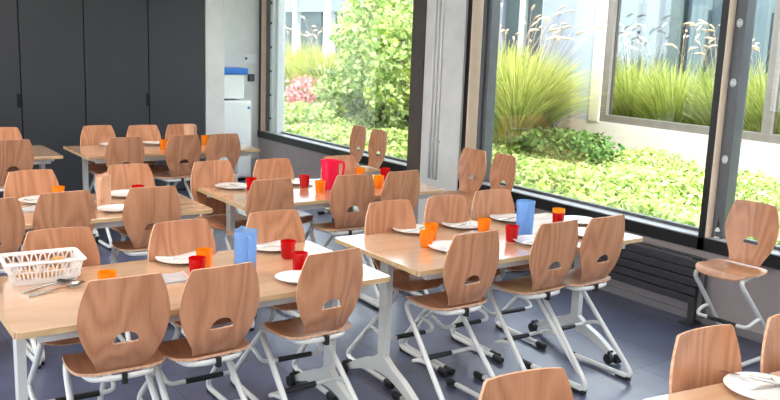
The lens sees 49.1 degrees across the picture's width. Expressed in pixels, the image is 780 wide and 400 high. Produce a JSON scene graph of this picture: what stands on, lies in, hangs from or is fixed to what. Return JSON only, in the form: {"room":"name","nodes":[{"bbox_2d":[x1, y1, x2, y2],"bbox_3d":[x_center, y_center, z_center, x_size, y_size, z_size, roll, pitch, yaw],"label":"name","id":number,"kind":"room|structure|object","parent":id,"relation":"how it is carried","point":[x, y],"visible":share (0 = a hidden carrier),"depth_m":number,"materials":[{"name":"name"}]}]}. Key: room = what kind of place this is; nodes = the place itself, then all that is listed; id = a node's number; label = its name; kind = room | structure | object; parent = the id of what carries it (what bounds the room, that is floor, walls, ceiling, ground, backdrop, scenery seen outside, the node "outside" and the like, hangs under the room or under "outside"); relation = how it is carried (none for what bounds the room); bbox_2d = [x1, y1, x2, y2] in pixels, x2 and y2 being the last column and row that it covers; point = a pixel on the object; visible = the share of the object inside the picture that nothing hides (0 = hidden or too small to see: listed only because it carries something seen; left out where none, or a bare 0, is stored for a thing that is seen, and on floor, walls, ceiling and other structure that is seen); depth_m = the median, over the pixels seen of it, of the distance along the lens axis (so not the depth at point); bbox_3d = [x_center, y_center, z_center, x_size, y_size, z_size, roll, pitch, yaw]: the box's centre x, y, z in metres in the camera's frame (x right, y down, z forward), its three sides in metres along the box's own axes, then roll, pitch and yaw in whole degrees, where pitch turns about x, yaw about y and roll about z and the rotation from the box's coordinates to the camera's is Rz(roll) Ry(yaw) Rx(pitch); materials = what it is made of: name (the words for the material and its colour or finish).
{"room":"eatery","nodes":[
{"label":"eatery","id":0,"kind":"room"},
{"bbox_2d":[17,0,190,190],"bbox_3d":[-5.183,-1.321,7.857,7.305,2.950,0.130,-5,13,-34],"label":"wall partition","id":1,"kind":"structure","parent":0,"point":[82,0],"depth_m":9.04,"materials":[{"name":"black"}]},
{"bbox_2d":[0,0,22,197],"bbox_3d":[-4.304,-1.383,8.357,1.272,2.910,0.035,-5,13,-34],"label":"door","id":2,"kind":"structure","parent":1,"relation":"in","point":[10,91],"depth_m":8.67,"materials":[{"name":"grey laminate"}]},
{"bbox_2d":[17,0,85,191],"bbox_3d":[-3.516,-1.455,8.900,0.631,2.910,0.029,-5,13,-34],"label":"door","id":3,"kind":"structure","parent":1,"relation":"in","point":[50,31],"depth_m":8.93,"materials":[{"name":"grey laminate"}]},
{"bbox_2d":[83,0,149,193],"bbox_3d":[-2.959,-1.505,9.277,0.695,2.910,0.035,-5,13,-34],"label":"door","id":4,"kind":"structure","parent":1,"relation":"in","point":[117,95],"depth_m":9.27,"materials":[{"name":"grey laminate"}]},
{"bbox_2d":[147,0,204,188],"bbox_3d":[-2.408,-1.556,9.657,0.652,2.910,0.029,-5,13,-34],"label":"door","id":5,"kind":"structure","parent":1,"relation":"in","point":[176,28],"depth_m":9.65,"materials":[{"name":"grey laminate"}]},
{"bbox_2d":[224,0,258,174],"bbox_3d":[-5.077,-1.500,8.829,8.600,2.950,0.200,-5,13,-34],"label":"wall","id":6,"kind":"structure","parent":0,"point":[241,17],"depth_m":10.87,"materials":[{"name":"paint"}]},
{"bbox_2d":[205,0,223,160],"bbox_3d":[-2.239,-1.652,10.201,0.230,2.950,0.748,-5,13,-34],"label":"trim","id":7,"kind":"structure","parent":6,"relation":"attached to","point":[214,9],"depth_m":9.91,"materials":[{"name":"paint"}]},
{"bbox_2d":[224,67,247,98],"bbox_3d":[-2.028,-1.467,10.687,0.435,0.377,0.268,-5,13,-34],"label":"dispenser","id":8,"kind":"object","parent":6,"relation":"attached to","point":[233,76],"visible":0.53,"depth_m":10.61,"materials":[{"name":"white plastic"}]},
{"bbox_2d":[0,175,761,399],"bbox_3d":[-1.481,1.191,3.525,8.550,0.120,13.750,-5,13,-34],"label":"floor","id":9,"kind":"structure","parent":0,"point":[646,335],"depth_m":5.06,"materials":[{"name":"blue stone"}]},
{"bbox_2d":[0,127,21,171],"bbox_3d":[-3.349,-0.158,7.484,0.390,0.935,0.482,-6,13,-36],"label":"dining chair","id":10,"kind":"object","parent":9,"relation":"on","point":[6,133],"visible":0.09,"depth_m":7.55,"materials":[{"name":"brown wood"}]},
{"bbox_2d":[0,139,33,191],"bbox_3d":[-3.072,-0.037,6.895,0.390,0.935,0.482,-7,14,-40],"label":"dining chair","id":11,"kind":"object","parent":9,"relation":"on","point":[19,153],"visible":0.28,"depth_m":6.74,"materials":[{"name":"brown wood"}]},
{"bbox_2d":[0,197,40,368],"bbox_3d":[-2.155,0.430,4.588,0.390,0.935,0.482,-6,13,-36],"label":"dining chair","id":12,"kind":"object","parent":9,"relation":"on","point":[12,220],"visible":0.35,"depth_m":4.50,"materials":[{"name":"brown wood"}]},
{"bbox_2d":[4,169,58,268],"bbox_3d":[-2.175,0.295,5.304,0.390,0.935,0.482,-6,13,-37],"label":"dining chair","id":13,"kind":"object","parent":9,"relation":"on","point":[22,183],"visible":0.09,"depth_m":5.33,"materials":[{"name":"brown wood"}]},
{"bbox_2d":[32,145,62,168],"bbox_3d":[-3.622,-0.003,7.076,1.600,0.758,0.770,-5,13,-34],"label":"dining table","id":14,"kind":"object","parent":9,"relation":"on","point":[43,155],"visible":0.2,"depth_m":7.17,"materials":[{"name":"brown wood"}]},
{"bbox_2d":[21,190,95,364],"bbox_3d":[-1.873,0.390,4.858,0.390,0.935,0.482,-6,13,-37],"label":"dining chair","id":15,"kind":"object","parent":9,"relation":"on","point":[68,208],"visible":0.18,"depth_m":4.68,"materials":[{"name":"brown wood"}]},
{"bbox_2d":[20,227,116,399],"bbox_3d":[-1.421,0.610,3.773,0.390,0.935,0.482,-4,12,-31],"label":"dining chair","id":16,"kind":"object","parent":9,"relation":"on","point":[82,238],"visible":0.26,"depth_m":3.79,"materials":[{"name":"brown wood"}]},
{"bbox_2d":[80,125,115,191],"bbox_3d":[-2.652,-0.212,7.913,0.390,0.935,0.482,-6,14,-38],"label":"dining chair","id":17,"kind":"object","parent":9,"relation":"on","point":[92,134],"visible":0.28,"depth_m":7.92,"materials":[{"name":"brown wood"}]},
{"bbox_2d":[18,193,212,234],"bbox_3d":[-1.967,0.421,5.141,1.600,0.758,0.770,-5,13,-34],"label":"dining table","id":18,"kind":"object","parent":9,"relation":"on","point":[190,208],"visible":0.09,"depth_m":5.11,"materials":[{"name":"beige wood"}]},
{"bbox_2d":[95,172,110,206],"bbox_3d":[-1.720,-0.055,5.123,0.102,0.201,0.117,10,13,35],"label":"pitcher","id":19,"kind":"object","parent":18,"relation":"on","point":[103,181],"visible":0.93,"depth_m":5.10,"materials":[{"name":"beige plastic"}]},
{"bbox_2d":[97,204,123,212],"bbox_3d":[-1.624,0.053,5.049,0.207,0.022,0.207,-5,13,-34],"label":"plate","id":20,"kind":"object","parent":18,"relation":"on","point":[112,208],"visible":0.75,"depth_m":5.07,"materials":[{"name":"white ceramic"}]},
{"bbox_2d":[62,272,169,399],"bbox_3d":[-1.048,0.713,3.298,0.390,0.935,0.482,-5,13,-32],"label":"dining chair","id":21,"kind":"object","parent":9,"relation":"on","point":[109,308],"visible":1,"depth_m":3.15,"materials":[{"name":"brown wood"}]},
{"bbox_2d":[94,137,144,250],"bbox_3d":[-2.310,-0.091,7.333,0.390,0.935,0.482,-6,14,-38],"label":"dining chair","id":22,"kind":"object","parent":9,"relation":"on","point":[119,150],"visible":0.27,"depth_m":7.15,"materials":[{"name":"brown wood"}]},
{"bbox_2d":[107,163,155,263],"bbox_3d":[-1.687,0.241,5.685,0.390,0.935,0.482,-5,13,-34],"label":"dining chair","id":23,"kind":"object","parent":9,"relation":"on","point":[123,176],"visible":0.23,"depth_m":5.71,"materials":[{"name":"brown wood"}]},
{"bbox_2d":[126,125,169,185],"bbox_3d":[-2.289,-0.230,8.077,0.390,0.935,0.482,-5,13,-32],"label":"dining chair","id":24,"kind":"object","parent":9,"relation":"on","point":[146,132],"visible":0.2,"depth_m":8.11,"materials":[{"name":"brown wood"}]},
{"bbox_2d":[111,186,185,341],"bbox_3d":[-1.448,0.359,5.106,0.390,0.935,0.482,-4,12,-31],"label":"dining chair","id":25,"kind":"object","parent":9,"relation":"on","point":[143,206],"visible":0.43,"depth_m":4.94,"materials":[{"name":"brown wood"}]},
{"bbox_2d":[63,141,259,242],"bbox_3d":[-2.104,-0.113,7.959,1.600,0.758,0.770,-5,13,-34],"label":"dining table","id":26,"kind":"object","parent":9,"relation":"on","point":[93,153],"visible":0.27,"depth_m":7.54,"materials":[{"name":"beige wood"}]},
{"bbox_2d":[153,135,201,215],"bbox_3d":[-1.891,-0.129,7.619,0.390,0.935,0.482,-7,14,-40],"label":"dining chair","id":27,"kind":"object","parent":9,"relation":"on","point":[179,147],"visible":0.57,"depth_m":7.48,"materials":[{"name":"brown wood"}]},
{"bbox_2d":[137,219,235,399],"bbox_3d":[-0.933,0.580,4.029,0.390,0.935,0.482,-5,13,-35],"label":"dining chair","id":28,"kind":"object","parent":9,"relation":"on","point":[178,237],"visible":0.36,"depth_m":4.05,"materials":[{"name":"brown wood"}]},
{"bbox_2d":[165,124,207,215],"bbox_3d":[-1.970,-0.256,8.283,0.390,0.935,0.482,-6,13,-37],"label":"dining chair","id":29,"kind":"object","parent":9,"relation":"on","point":[173,129],"visible":0.1,"depth_m":8.28,"materials":[{"name":"brown wood"}]},
{"bbox_2d":[0,241,390,399],"bbox_3d":[-0.880,0.713,3.800,1.600,0.758,0.770,-5,13,-34],"label":"dining table","id":30,"kind":"object","parent":9,"relation":"on","point":[52,316],"visible":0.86,"depth_m":3.57,"materials":[{"name":"laminate"}]},
{"bbox_2d":[0,247,86,285],"bbox_3d":[-1.478,0.285,3.632,0.328,0.100,0.222,-4,12,-31],"label":"basket","id":31,"kind":"object","parent":30,"relation":"on","point":[75,261],"visible":0.97,"depth_m":3.61,"materials":[{"name":"plastic"}]},
{"bbox_2d":[22,277,74,293],"bbox_3d":[-1.407,0.353,3.525,0.052,0.018,0.258,8,12,29],"label":"serving spoon","id":32,"kind":"object","parent":30,"relation":"on","point":[60,280],"visible":1,"depth_m":3.51,"materials":[{"name":"metal"}]},
{"bbox_2d":[28,281,84,297],"bbox_3d":[-1.353,0.364,3.475,0.052,0.018,0.258,9,13,33],"label":"serving spoon","id":33,"kind":"object","parent":30,"relation":"on","point":[74,283],"visible":1,"depth_m":3.48,"materials":[{"name":"metal"}]},
{"bbox_2d":[97,269,116,278],"bbox_3d":[-1.152,0.333,3.480,0.076,0.085,0.076,-6,14,-38],"label":"cup","id":34,"kind":"object","parent":30,"relation":"on","point":[105,273],"visible":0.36,"depth_m":3.46,"materials":[{"name":"orange plastic"}]},
{"bbox_2d":[155,251,195,263],"bbox_3d":[-0.974,0.275,3.998,0.243,0.022,0.243,-5,13,-34],"label":"plate","id":35,"kind":"object","parent":30,"relation":"on","point":[186,255],"visible":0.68,"depth_m":3.99,"materials":[{"name":"white ceramic"}]},
{"bbox_2d":[162,271,188,283],"bbox_3d":[-0.952,0.335,3.695,0.160,0.018,0.150,-3,12,-26],"label":"napkin","id":36,"kind":"object","parent":30,"relation":"on","point":[179,277],"visible":0.59,"depth_m":3.69,"materials":[{"name":"paper"}]},
{"bbox_2d":[188,255,205,271],"bbox_3d":[-0.846,0.293,3.751,0.076,0.085,0.076,3,11,3],"label":"cup","id":37,"kind":"object","parent":30,"relation":"on","point":[196,261],"visible":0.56,"depth_m":3.72,"materials":[{"name":"red plastic"}]},
{"bbox_2d":[196,247,211,267],"bbox_3d":[-0.848,0.266,3.897,0.076,0.085,0.076,9,13,33],"label":"cup","id":38,"kind":"object","parent":30,"relation":"on","point":[204,251],"visible":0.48,"depth_m":3.88,"materials":[{"name":"orange plastic"}]},
{"bbox_2d":[248,240,280,251],"bbox_3d":[-0.592,0.235,4.286,0.243,0.022,0.243,-5,13,-34],"label":"plate","id":39,"kind":"object","parent":30,"relation":"on","point":[277,242],"visible":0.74,"depth_m":4.28,"materials":[{"name":"white ceramic"}]},
{"bbox_2d":[275,270,300,283],"bbox_3d":[-0.408,0.343,3.744,0.194,0.022,0.194,-5,13,-34],"label":"plate","id":40,"kind":"object","parent":30,"relation":"on","point":[291,276],"visible":0.62,"depth_m":3.77,"materials":[{"name":"white ceramic"}]},
{"bbox_2d":[280,239,295,258],"bbox_3d":[-0.491,0.238,4.117,0.076,0.085,0.076,4,11,11],"label":"cup","id":41,"kind":"object","parent":30,"relation":"on","point":[288,246],"visible":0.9,"depth_m":4.09,"materials":[{"name":"red plastic"}]},
{"bbox_2d":[292,250,307,269],"bbox_3d":[-0.412,0.281,3.902,0.076,0.085,0.076,8,12,30],"label":"cup","id":42,"kind":"object","parent":30,"relation":"on","point":[299,257],"visible":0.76,"depth_m":3.87,"materials":[{"name":"red plastic"}]},
{"bbox_2d":[154,262,259,399],"bbox_3d":[-0.740,0.689,3.485,0.390,0.935,0.482,-6,13,-37],"label":"dining chair","id":43,"kind":"object","parent":9,"relation":"on","point":[209,295],"visible":0.95,"depth_m":3.35,"materials":[{"name":"brown wood"}]},
{"bbox_2d":[190,160,247,248],"bbox_3d":[-1.188,0.207,5.965,0.390,0.935,0.482,-5,13,-35],"label":"dining chair","id":44,"kind":"object","parent":9,"relation":"on","point":[204,173],"visible":0.44,"depth_m":5.98,"materials":[{"name":"brown wood"}]},
{"bbox_2d":[204,133,241,229],"bbox_3d":[-1.577,-0.158,7.834,0.390,0.935,0.482,-5,13,-35],"label":"dining chair","id":45,"kind":"object","parent":9,"relation":"on","point":[218,146],"visible":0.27,"depth_m":7.66,"materials":[{"name":"brown wood"}]},
{"bbox_2d":[224,99,250,179],"bbox_3d":[-2.025,-0.761,10.788,0.440,1.000,0.345,-5,13,-34],"label":"base cabinet","id":46,"kind":"object","parent":9,"relation":"on","point":[237,112],"visible":0.5,"depth_m":10.67,"materials":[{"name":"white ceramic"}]},
{"bbox_2d":[225,178,299,330],"bbox_3d":[-0.829,0.304,5.518,0.390,0.935,0.482,-6,13,-36],"label":"dining chair","id":47,"kind":"object","parent":9,"relation":"on","point":[267,194],"visible":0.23,"depth_m":5.34,"materials":[{"name":"brown wood"}]},
{"bbox_2d":[253,158,313,240],"bbox_3d":[-0.792,0.182,6.177,0.390,0.935,0.482,-5,13,-35],"label":"dining chair","id":48,"kind":"object","parent":9,"relation":"on","point":[274,168],"visible":0.22,"depth_m":6.20,"materials":[{"name":"brown wood"}]},
{"bbox_2d":[230,209,337,399],"bbox_3d":[-0.540,0.537,4.333,0.390,0.935,0.482,-5,13,-32],"label":"dining chair","id":49,"kind":"object","parent":9,"relation":"on","point":[262,227],"visible":0.44,"depth_m":4.35,"materials":[{"name":"brown wood"}]},
{"bbox_2d":[260,247,362,399],"bbox_3d":[-0.332,0.649,3.775,0.390,0.935,0.482,-6,14,-38],"label":"dining chair","id":50,"kind":"object","parent":9,"relation":"on","point":[324,277],"visible":1,"depth_m":3.66,"materials":[{"name":"brown wood"}]},
{"bbox_2d":[197,174,444,318],"bbox_3d":[-0.485,0.289,6.138,1.600,0.758,0.770,-5,13,-34],"label":"dining table","id":51,"kind":"object","parent":9,"relation":"on","point":[306,198],"visible":0.15,"depth_m":5.71,"materials":[{"name":"beige wood"}]},
{"bbox_2d":[319,159,344,189],"bbox_3d":[-0.411,-0.185,6.047,0.146,0.211,0.148,6,11,20],"label":"pitcher","id":52,"kind":"object","parent":51,"relation":"on","point":[329,167],"visible":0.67,"depth_m":5.99,"materials":[{"name":"red plastic"}]},
{"bbox_2d":[320,155,358,250],"bbox_3d":[-0.331,0.145,6.468,0.390,0.935,0.482,-5,13,-33],"label":"dining chair","id":53,"kind":"object","parent":9,"relation":"on","point":[350,161],"visible":0.19,"depth_m":6.52,"materials":[{"name":"brown wood"}]},
{"bbox_2d":[317,125,365,220],"bbox_3d":[-0.437,-0.291,8.770,0.482,0.935,0.390,-4,12,-29],"label":"dining chair","id":54,"kind":"object","parent":9,"relation":"on","point":[358,134],"visible":0.28,"depth_m":8.79,"materials":[{"name":"brown wood"}]},
{"bbox_2d":[309,174,378,310],"bbox_3d":[-0.317,0.267,5.820,0.390,0.935,0.482,-4,12,-31],"label":"dining chair","id":55,"kind":"object","parent":9,"relation":"on","point":[358,190],"visible":0.64,"depth_m":5.68,"materials":[{"name":"brown wood"}]},
{"bbox_2d":[358,129,386,174],"bbox_3d":[-0.228,-0.224,8.455,0.482,0.935,0.390,-4,12,-31],"label":"dining chair","id":56,"kind":"object","parent":9,"relation":"on","point":[378,138],"visible":0.44,"depth_m":8.47,"materials":[{"name":"brown wood"}]},
{"bbox_2d":[357,170,428,303],"bbox_3d":[-0.005,0.236,6.045,0.390,0.935,0.482,-6,14,-38],"label":"dining chair","id":57,"kind":"object","parent":9,"relation":"on","point":[398,185],"visible":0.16,"depth_m":5.88,"materials":[{"name":"brown wood"}]},
{"bbox_2d":[346,200,448,388],"bbox_3d":[0.051,0.487,4.720,0.390,0.935,0.482,-5,13,-32],"label":"dining chair","id":58,"kind":"object","parent":9,"relation":"on","point":[381,216],"visible":0.62,"depth_m":4.72,"materials":[{"name":"brown wood"}]},
{"bbox_2d":[391,230,499,399],"bbox_3d":[0.319,0.588,4.233,0.390,0.935,0.482,-5,13,-34],"label":"dining chair","id":59,"kind":"object","parent":9,"relation":"on","point":[468,255],"visible":0.99,"depth_m":4.12,"materials":[{"name":"brown wood"}]},
{"bbox_2d":[403,195,503,374],"bbox_3d":[0.381,0.458,4.939,0.390,0.935,0.482,-5,13,-33],"label":"dining chair","id":60,"kind":"object","parent":9,"relation":"on","point":[446,208],"visible":0.45,"depth_m":4.96,"materials":[{"name":"brown wood"}]},
{"bbox_2d":[431,148,486,198],"bbox_3d":[0.594,0.042,7.199,0.482,0.935,0.390,-6,13,-37],"label":"dining chair","id":61,"kind":"object","parent":9,"relation":"on","point":[471,161],"visible":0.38,"depth_m":7.22,"materials":[{"name":"brown wood"}]},
{"bbox_2d":[334,213,642,399],"bbox_3d":[0.559,0.579,4.797,1.600,0.758,0.770,-5,13,-34],"label":"dining table","id":62,"kind":"object","parent":9,"relation":"on","point":[400,250],"visible":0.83,"depth_m":4.46,"materials":[{"name":"beige wood"}]},
{"bbox_2d":[420,229,433,247],"bbox_3d":[0.190,0.202,4.445,0.076,0.085,0.076,10,13,34],"label":"cup","id":63,"kind":"object","parent":62,"relation":"on","point":[426,235],"visible":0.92,"depth_m":4.42,"materials":[{"name":"orange plastic"}]},
{"bbox_2d":[428,240,451,251],"bbox_3d":[0.317,0.246,4.407,0.243,0.022,0.243,-5,13,-34],"label":"plate","id":64,"kind":"object","parent":62,"relation":"on","point":[442,245],"visible":0.39,"depth_m":4.45,"materials":[{"name":"white ceramic"}]},
{"bbox_2d":[441,220,477,228],"bbox_3d":[0.419,0.146,4.960,0.243,0.022,0.243,-5,13,-34],"label":"plate","id":65,"kind":"object","parent":62,"relation":"on","point":[473,224],"visible":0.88,"depth_m":4.97,"materials":[{"name":"white ceramic"}]},
{"bbox_2d":[478,217,490,231],"bbox_3d":[0.528,0.147,4.801,0.076,0.085,0.076,-4,12,-29],"label":"cup","id":66,"kind":"object","parent":62,"relation":"on","point":[484,223],"visible":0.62,"depth_m":4.77,"materials":[{"name":"orange plastic"}]},
{"bbox_2d":[490,213,529,222],"bbox_3d":[0.726,0.114,5.194,0.243,0.022,0.243,-5,13,-34],"label":"plate","id":67,"kind":"object","parent":62,"relation":"on","point":[519,218],"visible":0.97,"depth_m":5.22,"materials":[{"name":"white ceramic"}]},
{"bbox_2d":[505,224,518,241],"bbox_3d":[0.663,0.182,4.643,0.076,0.085,0.076,12,14,41],"label":"cup","id":68,"kind":"object","parent":62,"relation":"on","point":[512,230],"visible":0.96,"depth_m":4.62,"materials":[{"name":"red plastic"}]},
{"bbox_2d":[564,215,591,224],"bbox_3d":[1.146,0.128,5.200,0.243,0.022,0.243,-5,13,-34],"label":"plate","id":69,"kind":"object","parent":62,"relation":"on","point":[585,220],"visible":0.49,"depth_m":5.26,"materials":[{"name":"white ceramic"}]},
{"bbox_2d":[465,153,520,271],"bbox_3d":[0.807,0.100,6.931,0.482,0.935,0.390,-4,12,-28],"label":"dining chair","id":70,"kind":"object","parent":9,"relation":"on","point":[503,167],"visible":0.23,"depth_m":6.94,"materials":[{"name":"brown wood"}]},
{"bbox_2d":[450,189,546,356],"bbox_3d":[0.677,0.420,5.201,0.390,0.935,0.482,-4,12,-31],"label":"dining chair","id":71,"kind":"object","parent":9,"relation":"on","point":[485,203],"visible":0.42,"depth_m":5.23,"materials":[{"name":"brown wood"}]},
{"bbox_2d":[479,367,573,399],"bbox_3d":[0.409,0.954,2.299,0.390,0.935,0.482,-3,12,-26],"label":"dining chair","id":72,"kind":"object","parent":9,"relation":"on","point":[550,383],"visible":1,"depth_m":2.35,"materials":[{"name":"brown wood"}]},
{"bbox_2d":[473,219,582,386],"bbox_3d":[0.772,0.546,4.548,0.390,0.935,0.482,-5,13,-35],"label":"dining chair","id":73,"kind":"object","parent":9,"relation":"on","point":[553,242],"visible":0.92,"depth_m":4.44,"materials":[{"name":"brown wood"}]},
{"bbox_2d":[523,214,632,394],"bbox_3d":[1.067,0.522,4.732,0.390,0.935,0.482,-5,13,-35],"label":"dining chair","id":74,"kind":"object","parent":9,"relation":"on","point":[602,236],"visible":0.88,"depth_m":4.62,"materials":[{"name":"brown wood"}]},
{"bbox_2d":[515,208,707,325],"bbox_3d":[1.477,0.431,6.551,0.120,0.473,2.222,-5,13,-34],"label":"radiator","id":75,"kind":"object","parent":9,"relation":"on","point":[688,294],"visible":0.36,"depth_m":5.91,"materials":[{"name":"metal"}]},
{"bbox_2d":[669,324,741,393],"bbox_3d":[1.066,0.897,2.729,0.390,0.935,0.482,-4,12,-30],"label":"dining chair","id":76,"kind":"object","parent":9,"relation":"on","point":[698,356],"visible":0.84,"depth_m":2.78,"materials":[{"name":"brown wood"}]},
{"bbox_2d":[643,371,779,399],"bbox_3d":[1.636,1.011,2.706,1.600,0.758,0.770,-3,12,-27],"label":"dining table","id":77,"kind":"object","parent":9,"relation":"on","point":[720,391],"visible":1,"depth_m":2.67,"materials":[{"name":"beige wood"}]},
{"bbox_2d":[723,372,779,399],"bbox_3d":[1.182,0.599,2.696,0.248,0.022,0.248,-5,13,-34],"label":"plate","id":78,"kind":"object","parent":77,"relation":"on","point":[741,385],"visible":0.94,"depth_m":2.72,"materials":[{"name":"white ceramic"}]},
{"bbox_2d":[719,370,777,384],"bbox_3d":[1.149,0.568,2.760,0.200,0.019,0.012,11,14,40],"label":"table knife","id":79,"kind":"object","parent":78,"relation":"on","point":[749,376],"visible":1,"depth_m":2.73,"materials":[{"name":"metal"}]},
{"bbox_2d":[693,199,779,366],"bbox_3d":[2.080,0.484,5.136,0.482,0.935,0.390,-6,13,-37],"label":"dining chair","id":80,"kind":"object","parent":9,"relation":"on","point":[745,218],"visible":0.76,"depth_m":5.12,"materials":[{"name":"brown wood"}]},
{"bbox_2d":[760,314,779,372],"bbox_3d":[1.445,0.873,2.934,0.390,0.935,0.482,-4,12,-28],"label":"dining chair","id":81,"kind":"object","parent":9,"relation":"on","point":[770,352],"visible":0.68,"depth_m":2.92,"materials":[{"name":"brown wood"}]},
{"bbox_2d":[259,137,779,334],"bbox_3d":[2.175,-0.596,5.713,0.200,3.050,13.350,-5,13,-34],"label":"wall","id":82,"kind":"structure","parent":0,"point":[726,297],"depth_m":5.75,"materials":[{"name":"grey paint"}]},
{"bbox_2d":[258,0,406,171],"bbox_3d":[-0.660,-1.640,9.661,0.170,2.240,3.405,-5,13,-34],"label":"window","id":83,"kind":"structure","parent":82,"relation":"in","point":[271,12],"depth_m":10.82,"materials":[{"name":"black metal"}]},
{"bbox_2d":[407,0,426,177],"bbox_3d":[0.359,-1.324,8.233,0.245,2.220,0.200,-5,13,-34],"label":"trim","id":84,"kind":"structure","parent":82,"relation":"attached to","point":[419,6],"depth_m":8.20,"materials":[{"name":"brown metal"}]},
{"bbox_2d":[427,0,444,179],"bbox_3d":[0.436,-1.281,7.912,0.025,2.200,0.160,-5,13,-34],"label":"cable conduit","id":85,"kind":"object","parent":82,"relation":"attached to","point":[436,60],"visible":1,"depth_m":7.95,"materials":[{"name":"metal"}]},
{"bbox_2d":[418,179,458,223],"bbox_3d":[0.453,0.086,8.119,0.029,0.500,0.575,-5,13,-34],"label":"trim","id":86,"kind":"structure","parent":82,"relation":"attached to","point":[422,202],"depth_m":8.26,"materials":[{"name":"metal"}]},
{"bbox_2d":[420,0,468,187],"bbox_3d":[0.585,-1.258,7.925,0.230,2.220,0.575,-5,13,-34],"label":"pillar","id":87,"kind":"structure","parent":82,"relation":"attached to","point":[455,11],"depth_m":7.85,"materials":[{"name":"concrete"}]},
{"bbox_2d":[416,222,763,342],"bbox_3d":[2.150,0.819,5.750,0.011,0.055,12.950,-5,13,-34],"label":"baseboard","id":88,"kind":"structure","parent":82,"relation":"attached to","point":[669,308],"depth_m":6.02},
{"bbox_2d":[458,0,779,269],"bbox_3d":[3.055,-0.511,4.374,0.170,2.240,8.205,-5,13,-34],"label":"window","id":89,"kind":"structure","parent":82,"relation":"in","point":[737,23],"depth_m":5.74,"materials":[{"name":"black metal"}]},
{"label":"outside","id":90,"kind":"structure","parent":0,"visible":0},
{"bbox_2d":[292,113,779,244],"bbox_3d":[1.845,-1.127,15.946,10.850,0.600,40.000,-5,13,-34],"label":"ground","id":91,"kind":"structure","parent":90,"point":[333,138],"depth_m":9.24,"materials":[{"name":"soil"}]},
{"bbox_2d":[284,74,324,109],"bbox_3d":[-1.515,-1.827,15.220,0.946,0.824,0.865,2,11,0],"label":"flowering shrub","id":92,"kind":"object","parent":91,"relation":"on","point":[297,83],"visible":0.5,"depth_m":15.06,"materials":[{"name":"pink plant"}]},
{"bbox_2d":[284,25,330,102],"bbox_3d":[-1.879,-2.666,17.121,2.192,1.720,2.207,-5,13,-34],"label":"ornamental grass","id":93,"kind":"object","parent":91,"relation":"on","point":[288,55],"depth_m":16.72,"materials":[{"name":"green plant"}]},
{"bbox_2d":[284,100,337,124],"bbox_3d":[-1.450,-1.394,13.877,1.188,0.483,1.203,5,11,15],"label":"shrub","id":94,"kind":"object","parent":91,"relation":"on","point":[295,115],"visible":0.78,"depth_m":13.65,"materials":[{"name":"green plant"}]},
{"bbox_2d":[285,16,362,101],"bbox_3d":[-1.190,-2.527,16.128,2.114,1.863,2.067,8,12,27],"label":"ornamental grass","id":95,"kind":"object","parent":91,"relation":"on","point":[311,70],"depth_m":15.77,"materials":[{"name":"green plant"}]},
{"bbox_2d":[310,63,370,117],"bbox_3d":[-0.838,-1.843,14.845,1.090,1.050,1.057,6,11,20],"label":"leafy bush","id":96,"kind":"object","parent":91,"relation":"on","point":[341,106],"visible":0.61,"depth_m":14.61,"materials":[{"name":"green plant"}]},
{"bbox_2d":[329,0,412,127],"bbox_3d":[-0.160,-2.548,14.284,1.984,2.744,1.870,5,11,15],"label":"leafy bush","id":97,"kind":"object","parent":91,"relation":"on","point":[359,29],"visible":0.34,"depth_m":14.02,"materials":[{"name":"green plant"}]},
{"bbox_2d":[358,0,412,129],"bbox_3d":[0.269,-2.072,13.300,1.566,2.209,1.628,-1,11,-18],"label":"leafy bush","id":98,"kind":"object","parent":91,"relation":"on","point":[393,46],"visible":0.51,"depth_m":13.06,"materials":[{"name":"green plant"}]},
{"bbox_2d":[387,10,411,105],"bbox_3d":[0.781,-1.980,13.261,2.133,1.988,2.093,11,14,39],"label":"tree","id":99,"kind":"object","parent":91,"relation":"on","point":[408,87],"depth_m":12.94,"materials":[{"name":"green plant"}]},
{"bbox_2d":[284,109,779,245],"bbox_3d":[0.794,-0.752,11.563,4.021,0.284,20.079,-5,13,-34],"label":"ground cover","id":100,"kind":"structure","parent":91,"relation":"on","point":[658,204],"depth_m":9.07,"materials":[{"name":"green plant"}]},
{"bbox_2d":[285,0,779,177],"bbox_3d":[3.300,-2.403,14.215,3.410,2.650,32.000,-5,13,-34],"label":"building","id":101,"kind":"structure","parent":91,"relation":"on","point":[598,52],"depth_m":12.48,"materials":[{"name":"beige stone"}]},
{"bbox_2d":[493,3,607,154],"bbox_3d":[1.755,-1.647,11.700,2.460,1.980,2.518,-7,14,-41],"label":"ornamental grass","id":102,"kind":"object","parent":91,"relation":"on","point":[528,101],"depth_m":11.34,"materials":[{"name":"green plant"}]},
{"bbox_2d":[511,125,625,162],"bbox_3d":[2.236,-0.709,11.037,1.294,0.459,1.619,-5,13,-34],"label":"shrub","id":103,"kind":"object","parent":91,"relation":"on","point":[588,142],"visible":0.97,"depth_m":10.72,"materials":[{"name":"green plant"}]},
{"bbox_2d":[612,22,697,117],"bbox_3d":[3.758,-1.761,12.936,1.942,1.894,1.858,-2,11,-21],"label":"ornamental grass","id":104,"kind":"object","parent":91,"relation":"on","point":[617,109],"depth_m":12.69,"materials":[{"name":"green plant"}]},
{"bbox_2d":[613,23,719,123],"bbox_3d":[4.080,-1.595,12.184,1.872,1.868,1.960,-8,14,-42],"label":"ornamental grass","id":105,"kind":"object","parent":91,"relation":"on","point":[651,109],"depth_m":11.97,"materials":[{"name":"green plant"}]},
{"bbox_2d":[658,20,779,127],"bbox_3d":[4.684,-1.510,11.676,1.929,1.933,1.947,7,12,24],"label":"ornamental grass","id":106,"kind":"object","parent":91,"relation":"on","point":[704,109],"depth_m":11.54,"materials":[{"name":"green plant"}]},
{"bbox_2d":[701,45,779,133],"bbox_3d":[4.980,-1.325,10.905,1.970,1.875,1.972,-5,13,-34],"label":"ornamental grass","id":107,"kind":"object","parent":91,"relation":"on","point":[753,114],"depth_m":10.72,"materials":[{"name":"green plant"}]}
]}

